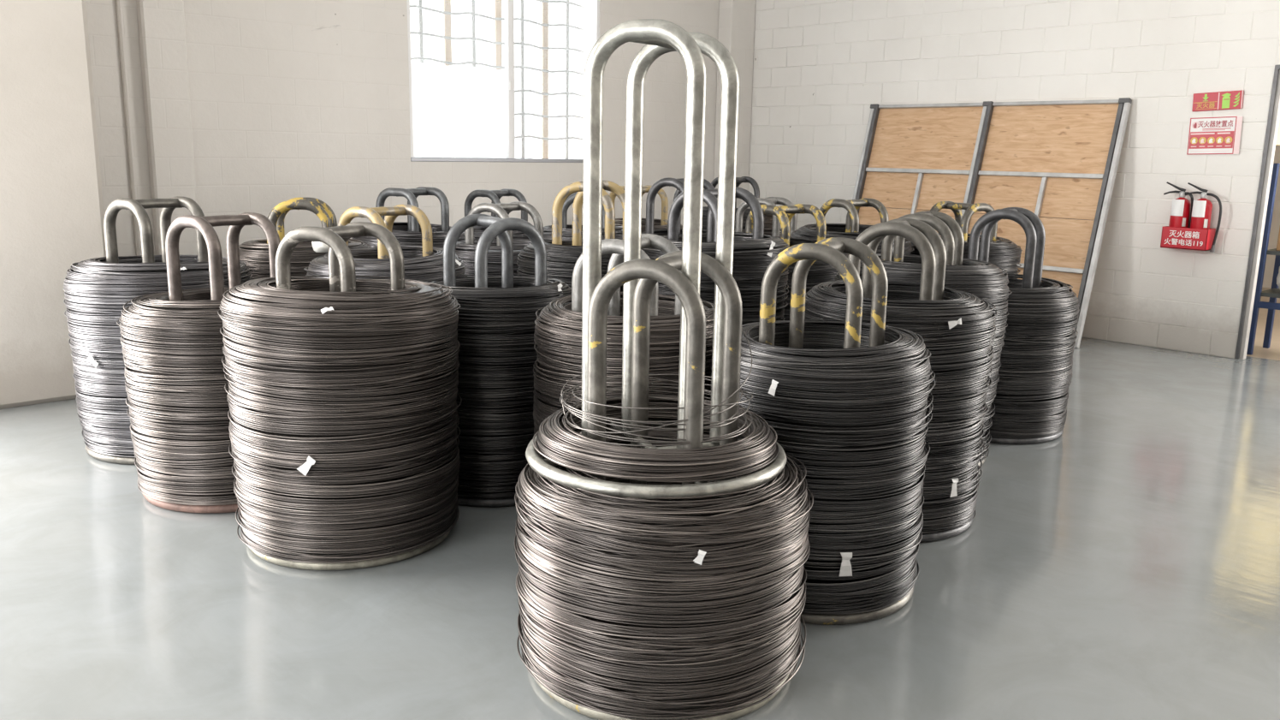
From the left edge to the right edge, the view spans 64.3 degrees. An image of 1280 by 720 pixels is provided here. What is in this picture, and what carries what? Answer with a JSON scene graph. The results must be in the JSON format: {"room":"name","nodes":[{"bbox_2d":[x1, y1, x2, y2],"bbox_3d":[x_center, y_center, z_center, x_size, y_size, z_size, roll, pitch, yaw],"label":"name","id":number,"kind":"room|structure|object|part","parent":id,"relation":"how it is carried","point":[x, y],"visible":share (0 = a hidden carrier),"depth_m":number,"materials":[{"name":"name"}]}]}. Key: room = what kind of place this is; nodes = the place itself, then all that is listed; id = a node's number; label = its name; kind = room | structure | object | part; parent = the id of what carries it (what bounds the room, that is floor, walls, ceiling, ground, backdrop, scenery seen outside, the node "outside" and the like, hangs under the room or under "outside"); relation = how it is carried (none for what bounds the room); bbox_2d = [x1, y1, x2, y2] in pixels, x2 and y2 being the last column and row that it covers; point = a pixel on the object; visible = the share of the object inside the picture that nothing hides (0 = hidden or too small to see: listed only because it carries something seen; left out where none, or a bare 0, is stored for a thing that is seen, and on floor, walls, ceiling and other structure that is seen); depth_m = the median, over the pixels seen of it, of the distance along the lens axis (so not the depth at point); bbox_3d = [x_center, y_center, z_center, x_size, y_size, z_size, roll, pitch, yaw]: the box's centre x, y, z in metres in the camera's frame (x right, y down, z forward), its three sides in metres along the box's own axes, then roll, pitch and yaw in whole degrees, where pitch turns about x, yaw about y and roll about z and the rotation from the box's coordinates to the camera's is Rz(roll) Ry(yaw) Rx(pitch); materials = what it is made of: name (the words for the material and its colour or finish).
{"room":"factory warehouse","nodes":[
{"label":"factory warehouse","id":0,"kind":"room"},
{"bbox_2d":[0,0,106,408],"bbox_3d":[-6.168,-1.719,3.862,7.060,4.600,1.390,-10,16,-42],"label":"wall","id":1,"kind":"structure","parent":0,"point":[52,213],"depth_m":5.76,"materials":[{"name":"white paint"}]},
{"bbox_2d":[85,0,719,257],"bbox_3d":[-1.402,-2.693,9.053,7.140,4.600,0.240,-10,16,-42],"label":"wall","id":2,"kind":"structure","parent":0,"point":[289,99],"depth_m":7.99,"materials":[{"name":"white paint"}]},
{"bbox_2d":[115,0,140,255],"bbox_3d":[-3.531,-2.292,6.902,0.028,4.600,0.028,-10,16,-42],"label":"trim","id":3,"kind":"structure","parent":2,"relation":"attached to","point":[117,2],"depth_m":7.02,"materials":[{"name":"white paint"}]},
{"bbox_2d":[136,0,197,254],"bbox_3d":[-3.313,-2.319,7.054,0.290,4.600,0.100,-10,16,-42],"label":"pillar","id":4,"kind":"structure","parent":2,"relation":"attached to","point":[161,23],"depth_m":7.12,"materials":[{"name":"white paint"}]},
{"bbox_2d":[406,0,599,162],"bbox_3d":[-1.246,-2.826,9.222,2.432,2.400,0.332,-10,16,-42],"label":"window","id":5,"kind":"structure","parent":2,"relation":"in","point":[458,113],"depth_m":9.06,"materials":[{"name":"grey metal"}]},
{"bbox_3d":[-1.199,-1.830,9.334,2.100,0.035,0.092,-10,16,-42],"label":"sill","id":6,"kind":"part","parent":5,"relation":"part of","materials":[{"name":"grey metal"}]},
{"bbox_2d":[713,0,755,207],"bbox_3d":[1.027,-3.049,11.014,0.390,4.600,0.190,-10,16,-42],"label":"pillar","id":7,"kind":"structure","parent":2,"relation":"attached to","point":[736,17],"depth_m":10.95,"materials":[{"name":"white paint"}]},
{"bbox_2d":[0,286,1279,719],"bbox_3d":[2.668,0.805,4.090,19.200,0.120,13.900,-10,16,-42],"label":"floor","id":8,"kind":"structure","parent":0,"point":[1124,564],"depth_m":3.47,"materials":[{"name":"grey concrete"}]},
{"bbox_2d":[84,195,208,464],"bbox_3d":[-2.380,-0.185,5.085,0.786,1.240,0.786,-10,16,-42],"label":"stand","id":9,"kind":"object","parent":8,"relation":"on","point":[168,205],"visible":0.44,"depth_m":4.93,"materials":[{"name":"grey metal"}]},
{"bbox_2d":[62,254,252,456],"bbox_3d":[-2.381,-0.063,5.113,0.858,0.909,0.855,9,14,34],"label":"coil","id":10,"kind":"object","parent":8,"relation":"on","point":[97,290],"visible":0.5,"depth_m":4.74,"materials":[{"name":"grey metal"}]},
{"bbox_2d":[116,287,237,504],"bbox_3d":[-1.800,0.112,4.495,0.859,0.834,0.867,12,16,43],"label":"coil","id":11,"kind":"object","parent":8,"relation":"on","point":[175,381],"visible":0.51,"depth_m":4.12,"materials":[{"name":"metal"}]},
{"bbox_2d":[142,212,280,513],"bbox_3d":[-1.795,-0.032,4.467,0.786,1.209,0.786,-10,16,-42],"label":"stand","id":12,"kind":"object","parent":8,"relation":"on","point":[204,224],"visible":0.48,"depth_m":4.31,"materials":[{"name":"grey metal"}]},
{"bbox_2d":[238,196,370,280],"bbox_3d":[-1.916,-0.316,5.848,0.800,1.208,0.807,-10,16,-42],"label":"stand","id":13,"kind":"object","parent":8,"relation":"on","point":[326,215],"depth_m":5.55,"materials":[{"name":"grey metal"}]},
{"bbox_3d":[-1.917,-0.223,5.868,0.812,0.936,0.812,-2,12,-17],"label":"wire coil","id":14,"kind":"part","parent":13,"relation":"part of","materials":[{"name":"grey metal"}]},
{"bbox_2d":[217,275,462,562],"bbox_3d":[-1.134,0.174,3.938,0.880,0.958,0.873,3,12,12],"label":"coil","id":15,"kind":"object","parent":8,"relation":"on","point":[343,405],"visible":0.98,"depth_m":3.60,"materials":[{"name":"metal"}]},
{"bbox_2d":[248,221,450,569],"bbox_3d":[-1.133,0.089,3.922,0.786,1.215,0.786,-10,16,-42],"label":"stand","id":16,"kind":"object","parent":8,"relation":"on","point":[341,265],"visible":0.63,"depth_m":3.73,"materials":[{"name":"metal"}]},
{"bbox_2d":[303,204,465,282],"bbox_3d":[-1.290,-0.178,5.217,0.808,1.214,0.812,-10,16,-42],"label":"stand","id":17,"kind":"object","parent":8,"relation":"on","point":[373,214],"depth_m":4.97,"materials":[{"name":"grey metal"}]},
{"bbox_2d":[311,241,329,252],"bbox_3d":[-1.596,-0.600,5.217,0.155,0.092,0.160,-10,16,-42],"label":"scrap","id":18,"kind":"object","parent":17,"relation":"on","point":[318,246],"visible":0.33,"depth_m":5.16,"materials":[{"name":"white paper"}]},
{"bbox_3d":[-1.292,-0.087,5.235,0.812,0.946,0.810,9,14,36],"label":"wire coil","id":19,"kind":"part","parent":17,"relation":"part of","materials":[{"name":"grey metal"}]},
{"bbox_2d":[351,186,474,252],"bbox_3d":[-1.497,-0.516,6.771,0.802,1.245,0.805,-10,16,-42],"label":"stand","id":20,"kind":"object","parent":8,"relation":"on","point":[411,194],"depth_m":6.51,"materials":[{"name":"grey metal"}]},
{"bbox_3d":[-1.499,-0.416,6.792,0.810,0.960,0.808,1,12,1],"label":"wire coil","id":21,"kind":"part","parent":20,"relation":"part of","materials":[{"name":"grey metal"}]},
{"bbox_2d":[426,213,571,506],"bbox_3d":[-0.647,-0.034,4.563,0.729,1.216,0.723,-10,16,-42],"label":"stand","id":22,"kind":"object","parent":8,"relation":"on","point":[498,227],"depth_m":4.27,"materials":[{"name":"metal"}]},
{"bbox_3d":[-0.649,0.080,4.585,0.737,0.903,0.732,7,13,28],"label":"wire coil","id":23,"kind":"part","parent":22,"relation":"part of","materials":[{"name":"grey metal"}]},
{"bbox_2d":[455,201,543,276],"bbox_3d":[-0.825,-0.360,6.205,0.811,1.191,0.808,-10,16,-42],"label":"stand","id":24,"kind":"object","parent":8,"relation":"on","point":[502,210],"depth_m":5.92,"materials":[{"name":"grey metal"}]},
{"bbox_3d":[-0.825,-0.264,6.223,0.812,0.914,0.812,0,12,-5],"label":"wire coil","id":25,"kind":"part","parent":24,"relation":"part of","materials":[{"name":"grey metal"}]},
{"bbox_2d":[464,188,533,240],"bbox_3d":[-1.075,-0.670,7.652,0.804,1.210,0.807,-10,16,-42],"label":"stand","id":26,"kind":"object","parent":8,"relation":"on","point":[494,195],"depth_m":7.47,"materials":[{"name":"grey metal"}]},
{"bbox_3d":[-1.077,-0.555,7.674,0.812,0.894,0.810,12,16,42],"label":"wire coil","id":27,"kind":"part","parent":26,"relation":"part of","materials":[{"name":"grey metal"}]},
{"bbox_2d":[525,191,622,241],"bbox_3d":[-0.396,-0.566,7.159,0.813,1.228,0.808,-10,16,-42],"label":"stand","id":28,"kind":"object","parent":8,"relation":"on","point":[570,199],"depth_m":6.88,"materials":[{"name":"grey metal"}]},
{"bbox_3d":[-0.399,-0.470,7.179,0.810,0.950,0.812,10,15,37],"label":"wire coil","id":29,"kind":"part","parent":28,"relation":"part of","materials":[{"name":"grey metal"}]},
{"bbox_2d":[516,179,642,291],"bbox_3d":[-0.261,-0.295,5.552,0.796,1.345,0.802,-10,16,-42],"label":"stand","id":30,"kind":"object","parent":8,"relation":"on","point":[565,192],"depth_m":5.28,"materials":[{"name":"grey metal"}]},
{"bbox_3d":[-0.265,-0.156,5.580,0.808,0.980,0.810,5,12,20],"label":"wire coil","id":31,"kind":"part","parent":30,"relation":"part of","materials":[{"name":"grey metal"}]},
{"bbox_2d":[533,233,714,455],"bbox_3d":[-0.042,0.118,3.940,0.739,1.189,0.745,-10,16,-42],"label":"stand","id":32,"kind":"object","parent":8,"relation":"on","point":[615,246],"depth_m":3.67,"materials":[{"name":"grey metal"}]},
{"bbox_3d":[-0.041,0.220,3.962,0.750,0.899,0.748,6,13,23],"label":"wire coil","id":33,"kind":"part","parent":32,"relation":"part of","materials":[{"name":"grey metal"}]},
{"bbox_2d":[609,185,682,231],"bbox_3d":[-0.022,-0.741,8.014,0.800,1.242,0.802,-10,16,-42],"label":"stand","id":34,"kind":"object","parent":8,"relation":"on","point":[661,192],"depth_m":7.91,"materials":[{"name":"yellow metal"}]},
{"bbox_3d":[-0.026,-0.631,8.038,0.812,0.934,0.812,2,12,2],"label":"wire coil","id":35,"kind":"part","parent":34,"relation":"part of","materials":[{"name":"grey metal"}]},
{"bbox_2d":[514,249,813,719],"bbox_3d":[0.067,0.304,2.958,0.856,1.222,0.851,-10,16,-42],"label":"coil","id":36,"kind":"object","parent":8,"relation":"on","point":[666,269],"depth_m":2.69,"materials":[{"name":"metal"}]},
{"bbox_3d":[0.047,0.055,2.956,0.719,0.395,0.712,-1,12,-10],"label":"wire coil","id":37,"kind":"part","parent":36,"relation":"part of","materials":[{"name":"grey metal"}]},
{"bbox_2d":[525,18,786,499],"bbox_3d":[0.057,-0.307,2.881,0.764,1.220,0.764,-10,16,-42],"label":"stand","id":38,"kind":"object","parent":36,"relation":"on","point":[660,37],"visible":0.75,"depth_m":2.77,"materials":[{"name":"metal"}]},
{"bbox_3d":[0.064,0.577,3.010,0.866,0.585,0.863,12,16,42],"label":"wire coil","id":39,"kind":"part","parent":36,"relation":"part of","materials":[{"name":"grey metal"}]},
{"bbox_2d":[641,177,715,235],"bbox_3d":[0.262,-0.495,6.578,0.808,1.346,0.804,-10,16,-42],"label":"stand","id":40,"kind":"object","parent":8,"relation":"on","point":[678,183],"depth_m":6.44,"materials":[{"name":"metal"}]},
{"bbox_3d":[0.260,-0.346,6.609,0.808,0.960,0.810,7,13,28],"label":"wire coil","id":41,"kind":"part","parent":40,"relation":"part of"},
{"bbox_2d":[641,187,789,326],"bbox_3d":[0.361,-0.178,5.055,0.734,1.338,0.734,-10,16,-42],"label":"stand","id":42,"kind":"object","parent":8,"relation":"on","point":[710,196],"depth_m":4.73,"materials":[{"name":"metal"}]},
{"bbox_3d":[0.358,-0.086,5.069,0.741,1.069,0.738,-5,13,-29],"label":"wire coil","id":43,"kind":"part","parent":42,"relation":"part of","materials":[{"name":"grey metal"}]},
{"bbox_2d":[702,176,772,230],"bbox_3d":[0.845,-1.025,9.343,0.801,1.297,0.798,-10,16,-42],"label":"stand","id":44,"kind":"object","parent":8,"relation":"on","point":[743,179],"depth_m":9.06,"materials":[{"name":"metal"}]},
{"bbox_3d":[0.841,-0.912,9.363,0.808,0.985,0.810,4,12,12],"label":"wire coil","id":45,"kind":"part","parent":44,"relation":"part of","materials":[{"name":"grey metal"}]},
{"bbox_2d":[734,196,797,237],"bbox_3d":[0.914,-0.594,7.504,0.806,1.191,0.806,-10,16,-42],"label":"stand","id":46,"kind":"object","parent":8,"relation":"on","point":[769,200],"depth_m":7.36,"materials":[{"name":"grey metal"}]},
{"bbox_3d":[0.912,-0.496,7.524,0.812,0.909,0.812,-5,13,-26],"label":"wire coil","id":47,"kind":"part","parent":46,"relation":"part of","materials":[{"name":"grey metal"}]},
{"bbox_2d":[745,203,848,319],"bbox_3d":[0.842,-0.307,6.035,0.806,1.215,0.811,-10,16,-42],"label":"stand","id":48,"kind":"object","parent":8,"relation":"on","point":[785,214],"depth_m":5.73,"materials":[{"name":"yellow metal"}]},
{"bbox_3d":[0.840,-0.222,6.052,0.812,0.960,0.810,6,12,22],"label":"wire coil","id":49,"kind":"part","parent":48,"relation":"part of","materials":[{"name":"grey metal"}]},
{"bbox_2d":[708,237,935,623],"bbox_3d":[0.621,0.196,3.539,0.752,1.221,0.755,-10,16,-42],"label":"coil","id":50,"kind":"object","parent":8,"relation":"on","point":[829,251],"depth_m":3.25,"materials":[{"name":"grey metal"}]},
{"bbox_3d":[0.618,0.327,3.567,0.760,0.872,0.761,-6,14,-33],"label":"wire coil","id":51,"kind":"part","parent":50,"relation":"part of","materials":[{"name":"grey metal"}]},
{"bbox_2d":[790,197,914,257],"bbox_3d":[1.387,-0.455,6.781,0.797,1.225,0.806,-10,16,-42],"label":"stand","id":52,"kind":"object","parent":8,"relation":"on","point":[851,206],"depth_m":6.62,"materials":[{"name":"grey metal"}]},
{"bbox_3d":[1.386,-0.385,6.796,0.812,1.000,0.810,-7,14,-34],"label":"wire coil","id":53,"kind":"part","parent":52,"relation":"part of","materials":[{"name":"grey metal"}]},
{"bbox_2d":[804,218,997,541],"bbox_3d":[1.050,0.041,4.271,0.803,1.247,0.798,-10,16,-42],"label":"stand","id":54,"kind":"object","parent":8,"relation":"on","point":[931,247],"depth_m":3.99,"materials":[{"name":"metal"}]},
{"bbox_3d":[1.050,0.157,4.294,0.810,0.929,0.815,10,15,38],"label":"wire coil","id":55,"kind":"part","parent":54,"relation":"part of","materials":[{"name":"grey metal"}]},
{"bbox_2d":[834,210,1011,466],"bbox_3d":[1.397,-0.122,5.133,0.850,1.234,0.843,-10,16,-42],"label":"stand","id":56,"kind":"object","parent":8,"relation":"on","point":[951,234],"depth_m":4.84,"materials":[{"name":"grey metal"}]},
{"bbox_3d":[1.392,-0.032,5.149,0.852,0.969,0.861,12,16,43],"label":"wire coil","id":57,"kind":"part","parent":56,"relation":"part of","materials":[{"name":"grey metal"}]},
{"bbox_2d":[910,201,1022,278],"bbox_3d":[2.180,-0.479,7.020,0.812,1.206,0.812,-10,16,-42],"label":"stand","id":58,"kind":"object","parent":8,"relation":"on","point":[962,220],"depth_m":6.72,"materials":[{"name":"grey metal"}]},
{"bbox_3d":[2.178,-0.386,7.038,0.812,0.934,0.812,-6,14,-32],"label":"wire coil","id":59,"kind":"part","parent":58,"relation":"part of","materials":[{"name":"grey metal"}]},
{"bbox_2d":[852,97,1131,348],"bbox_3d":[2.921,-1.297,9.126,0.561,2.000,2.468,-10,16,-42],"label":"plywood panel","id":60,"kind":"object","parent":8,"relation":"on","point":[1059,160],"visible":0.64,"depth_m":8.87,"materials":[{"name":"wood"}]},
{"bbox_3d":[2.589,-1.768,9.538,0.036,0.036,1.101,10,2,-45],"label":"rail","id":61,"kind":"part","parent":60,"relation":"part of","materials":[{"name":"metal"}]},
{"bbox_3d":[2.710,-2.376,9.520,0.036,0.030,1.101,10,2,-45],"label":"rail","id":62,"kind":"part","parent":60,"relation":"part of","materials":[{"name":"metal"}]},
{"bbox_3d":[3.405,-1.581,8.692,0.036,0.036,1.101,10,2,-45],"label":"rail","id":63,"kind":"part","parent":60,"relation":"part of","materials":[{"name":"metal"}]},
{"bbox_3d":[3.251,-0.808,8.715,0.036,0.036,1.101,10,2,-45],"label":"rail","id":64,"kind":"part","parent":60,"relation":"part of","materials":[{"name":"metal"}]},
{"bbox_3d":[3.526,-2.188,8.674,0.036,0.030,1.101,10,2,-45],"label":"rail","id":65,"kind":"part","parent":60,"relation":"part of","materials":[{"name":"metal"}]},
{"bbox_2d":[967,207,1079,444],"bbox_3d":[2.017,-0.226,5.692,0.788,1.235,0.796,-10,16,-42],"label":"stand","id":66,"kind":"object","parent":8,"relation":"on","point":[1034,228],"depth_m":5.40,"materials":[{"name":"metal"}]},
{"bbox_3d":[2.013,-0.054,5.726,0.801,0.804,0.805,-7,14,-36],"label":"wire coil","id":67,"kind":"part","parent":66,"relation":"part of","materials":[{"name":"grey metal"}]},
{"bbox_2d":[1246,163,1279,354],"bbox_3d":[5.451,-0.718,7.745,0.484,1.500,1.204,-10,16,-42],"label":"storage rack","id":68,"kind":"object","parent":8,"relation":"on","point":[1274,293],"visible":0.84,"depth_m":8.03,"materials":[{"name":"blue metal"}]},
{"bbox_2d":[1260,288,1279,297],"bbox_3d":[5.447,-0.458,7.798,0.440,0.030,1.160,-10,16,-42],"label":"shelf","id":69,"kind":"object","parent":68,"relation":"attached to","point":[1275,293],"depth_m":8.03,"materials":[{"name":"metal"}]},
{"bbox_2d":[1266,248,1279,254],"bbox_3d":[5.453,-0.781,7.732,0.440,0.030,1.160,-10,16,-42],"label":"shelf","id":70,"kind":"object","parent":68,"relation":"attached to","point":[1271,251],"depth_m":7.96,"materials":[{"name":"grey metal"}]},
{"bbox_2d":[1276,226,1279,250],"bbox_3d":[5.194,-0.957,7.978,0.322,0.202,0.260,-10,16,-42],"label":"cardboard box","id":71,"kind":"object","parent":68,"relation":"on","point":[1278,239],"visible":1,"depth_m":7.96,"materials":[{"name":"cardboard"}]},
{"bbox_2d":[1276,266,1279,288],"bbox_3d":[5.197,-0.670,8.045,0.418,0.275,0.297,-10,16,-42],"label":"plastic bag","id":72,"kind":"object","parent":68,"relation":"on","point":[1278,275],"visible":1,"depth_m":8.00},
{"bbox_2d":[747,0,1279,358],"bbox_3d":[5.869,-2.019,6.410,0.209,4.600,13.700,-10,16,-42],"label":"wall","id":73,"kind":"structure","parent":0,"point":[820,67],"depth_m":8.52,"materials":[{"name":"white paint"}]},
{"bbox_2d":[1160,225,1215,250],"bbox_3d":[4.306,-0.958,8.005,0.172,0.165,0.335,-10,16,-42],"label":"box","id":74,"kind":"object","parent":73,"relation":"attached to","point":[1171,237],"visible":1,"depth_m":7.93,"materials":[{"name":"red metal"}]},
{"bbox_2d":[1163,181,1193,228],"bbox_3d":[4.244,-1.147,8.036,0.140,0.505,0.234,-10,16,-42],"label":"fire extinguisher","id":75,"kind":"object","parent":74,"relation":"in","point":[1180,210],"visible":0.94,"depth_m":7.97,"materials":[{"name":"red metal"}]},
{"bbox_3d":[4.209,-1.317,8.027,0.144,0.037,0.022,9,14,35],"label":"handle","id":76,"kind":"part","parent":75,"relation":"part of","materials":[{"name":"black rubber"}]},
{"bbox_3d":[4.217,-1.361,8.009,0.145,0.077,0.024,9,14,35],"label":"lever","id":77,"kind":"part","parent":75,"relation":"part of","materials":[{"name":"black metal"}]},
{"bbox_2d":[1185,182,1221,252],"bbox_3d":[4.367,-1.107,7.905,0.140,0.526,0.263,-4,13,-24],"label":"fire extinguisher","id":78,"kind":"object","parent":74,"relation":"in","point":[1202,208],"visible":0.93,"depth_m":7.86,"materials":[{"name":"red metal"}]},
{"bbox_3d":[4.316,-1.292,7.915,0.144,0.037,0.022,9,14,35],"label":"handle","id":79,"kind":"part","parent":78,"relation":"part of","materials":[{"name":"black rubber"}]},
{"bbox_3d":[4.325,-1.336,7.897,0.145,0.077,0.024,9,14,35],"label":"lever","id":80,"kind":"part","parent":78,"relation":"part of","materials":[{"name":"black metal"}]},
{"bbox_2d":[1186,116,1243,154],"bbox_3d":[4.430,-1.728,7.851,0.016,0.280,0.370,-10,14,-42],"label":"poster","id":81,"kind":"object","parent":73,"relation":"attached to","point":[1207,135],"visible":1,"depth_m":7.85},
{"bbox_2d":[1190,136,1197,144],"bbox_3d":[4.330,-1.712,7.956,0.001,0.054,0.054,-10,14,-42],"label":"picture","id":82,"kind":"object","parent":81,"relation":"on","point":[1194,140],"depth_m":7.96},
{"bbox_2d":[1198,136,1206,143],"bbox_3d":[4.372,-1.704,7.912,0.001,0.054,0.054,-10,14,-42],"label":"picture","id":83,"kind":"object","parent":81,"relation":"on","point":[1201,139],"depth_m":7.91},
{"bbox_2d":[1207,136,1214,143],"bbox_3d":[4.413,-1.696,7.869,0.001,0.054,0.054,-10,14,-42],"label":"picture","id":84,"kind":"object","parent":81,"relation":"on","point":[1210,139],"depth_m":7.87},
{"bbox_2d":[1194,150,1229,151],"bbox_3d":[4.414,-1.616,7.884,0.001,0.004,0.280,-10,14,-42],"label":"print","id":85,"kind":"object","parent":81,"relation":"on","point":[1194,151],"depth_m":7.87},
{"bbox_2d":[1215,136,1223,143],"bbox_3d":[4.455,-1.688,7.825,0.001,0.054,0.054,-10,14,-42],"label":"picture","id":86,"kind":"object","parent":81,"relation":"on","point":[1218,139],"depth_m":7.82},
{"bbox_2d":[1224,136,1232,143],"bbox_3d":[4.497,-1.680,7.781,0.001,0.054,0.054,-10,14,-42],"label":"picture","id":87,"kind":"object","parent":81,"relation":"on","point":[1228,139],"depth_m":7.78},
{"bbox_2d":[1191,89,1244,111],"bbox_3d":[4.428,-1.984,7.806,0.016,0.152,0.356,-10,16,-42],"label":"fire sign","id":88,"kind":"object","parent":73,"relation":"attached to","point":[1230,99],"visible":1,"depth_m":7.80,"materials":[{"name":"red plastic"}]},
{"bbox_2d":[1234,65,1279,359],"bbox_3d":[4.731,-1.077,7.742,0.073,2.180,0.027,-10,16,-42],"label":"door frame","id":89,"kind":"structure","parent":73,"relation":"attached to","point":[1273,136],"depth_m":7.73,"materials":[{"name":"grey metal"}]},
{"bbox_2d":[1262,144,1279,288],"bbox_3d":[7.311,-2.514,8.957,5.450,4.600,9.900,-10,16,-42],"label":"wall","id":90,"kind":"structure","parent":0,"point":[1270,263],"depth_m":12.42,"materials":[{"name":"white paint"}]}
]}

